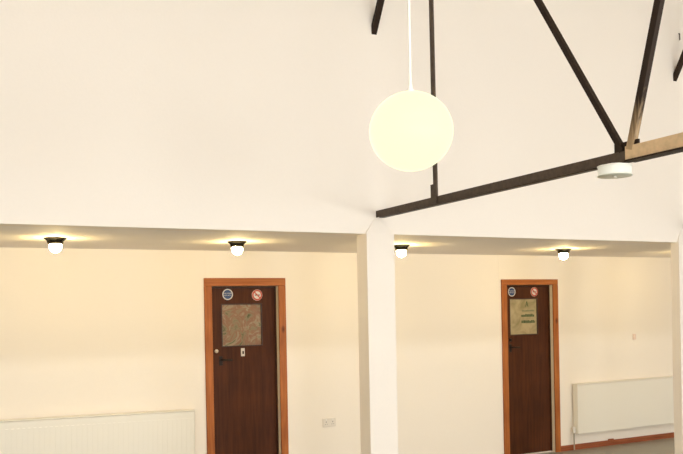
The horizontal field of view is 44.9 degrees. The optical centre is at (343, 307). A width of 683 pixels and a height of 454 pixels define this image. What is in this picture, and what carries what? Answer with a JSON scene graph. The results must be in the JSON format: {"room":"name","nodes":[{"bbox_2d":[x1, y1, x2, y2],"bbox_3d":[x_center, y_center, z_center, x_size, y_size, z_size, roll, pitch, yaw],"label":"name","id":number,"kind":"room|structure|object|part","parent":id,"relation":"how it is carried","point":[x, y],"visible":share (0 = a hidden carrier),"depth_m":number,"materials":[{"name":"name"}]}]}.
{"room":"community hall","nodes":[
{"label":"community hall","id":0,"kind":"room"},
{"bbox_2d":[0,226,670,257],"bbox_3d":[-0.174,-0.635,7.418,14.120,0.120,2.019,-1,0,-27],"label":"ceiling","id":1,"kind":"structure","parent":0,"point":[10,236],"depth_m":7.31,"materials":[{"name":"paint"}]},
{"bbox_2d":[43,237,66,252],"bbox_3d":[-2.199,-0.477,6.321,0.159,0.118,0.159,-1,0,-5],"label":"ceiling lamp","id":2,"kind":"object","parent":1,"relation":"attached to","point":[55,246],"visible":1,"depth_m":6.28,"materials":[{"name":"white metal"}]},
{"bbox_3d":[-2.199,-0.454,6.321,0.093,0.072,0.093,-1,0,-27],"label":"lamp shade","id":3,"kind":"part","parent":2,"relation":"part of","materials":[{"name":"white glass"}]},
{"bbox_2d":[227,241,246,254],"bbox_3d":[-0.893,-0.502,6.976,0.159,0.118,0.159,-1,0,-5],"label":"ceiling lamp","id":4,"kind":"object","parent":1,"relation":"attached to","point":[237,249],"visible":1,"depth_m":6.93,"materials":[{"name":"white glass"}]},
{"bbox_3d":[-0.893,-0.479,6.976,0.093,0.072,0.093,-1,0,-27],"label":"lamp shade","id":5,"kind":"part","parent":4,"relation":"part of","materials":[{"name":"white glass"}]},
{"bbox_2d":[394,244,409,257],"bbox_3d":[0.545,-0.530,7.733,0.159,0.118,0.159,-1,0,-5],"label":"ceiling lamp","id":6,"kind":"object","parent":1,"relation":"attached to","point":[401,249],"visible":1,"depth_m":7.69,"materials":[{"name":"white glass"}]},
{"bbox_3d":[0.546,-0.507,7.733,0.093,0.072,0.093,-1,0,-27],"label":"lamp shade","id":7,"kind":"part","parent":6,"relation":"part of","materials":[{"name":"white glass"}]},
{"bbox_2d":[555,248,570,259],"bbox_3d":[2.323,-0.564,8.711,0.159,0.118,0.159,-1,0,-5],"label":"ceiling lamp","id":8,"kind":"object","parent":1,"relation":"attached to","point":[563,252],"visible":1,"depth_m":8.67,"materials":[{"name":"white glass"}]},
{"bbox_3d":[2.323,-0.541,8.711,0.093,0.072,0.093,-1,0,-27],"label":"lamp shade","id":9,"kind":"part","parent":8,"relation":"part of","materials":[{"name":"white glass"}]},
{"bbox_2d":[0,247,673,453],"bbox_3d":[-0.649,0.514,8.377,14.120,2.560,0.140,-1,0,-27],"label":"wall","id":10,"kind":"structure","parent":0,"point":[83,331],"depth_m":8.55,"materials":[{"name":"beige paint"}]},
{"bbox_2d":[0,409,194,453],"bbox_3d":[-2.460,1.405,7.287,2.352,0.893,0.110,0,-1,-27],"label":"radiator","id":11,"kind":"object","parent":10,"relation":"attached to","point":[173,431],"visible":1,"depth_m":7.40,"materials":[{"name":"white metal"}]},
{"bbox_2d":[0,409,194,421],"bbox_3d":[-2.434,0.964,7.288,2.308,0.011,0.081,0,-1,-27],"label":"radiator top","id":12,"kind":"object","parent":11,"relation":"attached to","point":[173,412],"depth_m":7.43,"materials":[{"name":"white metal"}]},
{"bbox_2d":[204,278,288,453],"bbox_3d":[-0.977,0.753,8.203,0.848,2.095,0.182,-1,0,-27],"label":"door","id":13,"kind":"structure","parent":10,"relation":"in","point":[245,318],"depth_m":8.22,"materials":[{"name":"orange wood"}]},
{"bbox_3d":[-1.196,0.518,8.095,0.036,0.090,0.006,-1,0,-27],"label":"handle plate","id":14,"kind":"part","parent":13,"relation":"part of","materials":[{"name":"brown metal"}]},
{"bbox_2d":[323,417,335,426],"bbox_3d":[-0.142,1.182,8.546,0.152,0.090,0.014,-1,0,-27],"label":"wall socket","id":15,"kind":"object","parent":10,"relation":"attached to","point":[327,422],"visible":1,"depth_m":8.54,"materials":[{"name":"beige plastic"}]},
{"bbox_2d":[501,279,560,453],"bbox_3d":[2.190,0.701,9.845,0.846,2.078,0.182,-1,0,-27],"label":"door","id":16,"kind":"structure","parent":10,"relation":"in","point":[529,307],"depth_m":9.86,"materials":[{"name":"orange wood"}]},
{"bbox_2d":[561,432,673,451],"bbox_3d":[4.149,1.670,10.764,3.445,0.066,0.016,-1,0,-27],"label":"baseboard","id":17,"kind":"structure","parent":10,"relation":"attached to","point":[664,435],"depth_m":10.39,"materials":[{"name":"brown wood"}]},
{"bbox_2d":[572,376,673,450],"bbox_3d":[3.575,1.310,10.423,1.802,0.808,0.098,-1,0,-27],"label":"radiator","id":18,"kind":"object","parent":10,"relation":"attached to","point":[630,403],"visible":0.86,"depth_m":10.33,"materials":[{"name":"white metal"}]},
{"bbox_3d":[2.816,1.224,10.025,0.003,0.581,0.069,-1,0,-27],"label":"panel","id":19,"kind":"part","parent":18,"relation":"part of","materials":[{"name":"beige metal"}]},
{"bbox_2d":[573,376,672,384],"bbox_3d":[3.591,0.911,10.425,1.758,0.011,0.081,-1,0,-27],"label":"radiator top","id":20,"kind":"object","parent":18,"relation":"attached to","point":[668,378],"depth_m":10.42,"materials":[{"name":"white metal"}]},
{"bbox_2d":[0,0,682,243],"bbox_3d":[0.227,-2.063,6.592,14.120,2.963,0.160,-1,0,-27],"label":"wall","id":21,"kind":"structure","parent":0,"point":[246,116],"depth_m":6.27,"materials":[{"name":"white paint"}]},
{"bbox_2d":[539,437,674,453],"bbox_3d":[2.078,1.806,3.165,14.520,0.128,12.200,-1,0,-27],"label":"floor","id":22,"kind":"structure","parent":0,"point":[660,446],"depth_m":10.05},
{"bbox_2d":[357,217,397,453],"bbox_3d":[0.277,0.530,6.573,0.248,2.494,0.165,-1,0,-27],"label":"column","id":23,"kind":"structure","parent":22,"relation":"on","point":[375,248],"depth_m":6.50,"materials":[{"name":"white paint"}]},
{"bbox_2d":[371,0,682,217],"bbox_3d":[2.464,-2.863,2.235,0.090,4.164,9.731,-1,0,-27],"label":"roof truss","id":24,"kind":"object","parent":23,"relation":"on","point":[632,150],"visible":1,"depth_m":4.50,"materials":[{"name":"brown paint"}]},
{"bbox_3d":[0.615,-2.124,5.767,0.016,2.797,0.036,-1,0,-27],"label":"post","id":25,"kind":"part","parent":24,"relation":"part of","materials":[{"name":"brown paint"}]},
{"bbox_3d":[0.631,-0.796,5.762,0.006,0.132,0.065,-1,0,-27],"label":"splice plate","id":26,"kind":"part","parent":24,"relation":"part of","materials":[{"name":"brown paint"}]},
{"bbox_2d":[597,163,632,178],"bbox_3d":[1.408,-0.709,4.287,0.178,0.073,0.178,-1,0,-27],"label":"drum light","id":27,"kind":"object","parent":24,"relation":"hanging from","point":[610,170],"visible":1,"depth_m":4.22,"materials":[{"name":"white plastic"}]},
{"bbox_3d":[1.453,-0.806,4.231,0.012,0.090,0.160,-1,0,-27],"label":"gusset plate","id":28,"kind":"part","parent":24,"relation":"part of","materials":[{"name":"brown metal"}]},
{"bbox_3d":[2.511,-0.786,2.205,0.075,0.009,4.550,-1,0,-27],"label":"flange plate","id":29,"kind":"part","parent":24,"relation":"part of","materials":[{"name":"brown wood"}]},
{"bbox_2d":[670,229,682,453],"bbox_3d":[3.373,0.470,8.141,0.248,2.494,0.100,-1,0,-27],"label":"column","id":30,"kind":"structure","parent":22,"relation":"on","point":[676,248],"depth_m":8.07,"materials":[{"name":"white paint"}]},
{"bbox_2d":[673,50,682,80],"bbox_3d":[5.499,-2.922,3.808,0.173,4.164,9.731,-1,0,-27],"label":"roof truss","id":31,"kind":"object","parent":30,"relation":"on","point":[679,65],"visible":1,"depth_m":8.01,"materials":[{"name":"brown paint"}]},
{"bbox_3d":[2.445,-4.451,2.224,14.120,1.727,9.749,-1,0,-27],"label":"roof","id":32,"kind":"structure","parent":0,"visible":0},
{"bbox_2d":[369,0,453,171],"bbox_3d":[0.248,-2.595,3.446,0.351,4.050,0.351,-1,0,-27],"label":"globe pendant","id":33,"kind":"object","parent":32,"relation":"hanging from","point":[411,130],"visible":1,"depth_m":3.32,"materials":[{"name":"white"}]},
{"bbox_3d":[0.245,-2.760,3.446,0.012,3.660,0.012,-1,0,-27],"label":"cord","id":34,"kind":"part","parent":33,"relation":"part of","materials":[{"name":"white plastic"}]},
{"bbox_3d":[0.284,-0.736,3.446,0.351,0.330,0.351,-1,0,-27],"label":"lamp shade","id":35,"kind":"part","parent":33,"relation":"part of","materials":[{"name":"yellow"}]}
]}

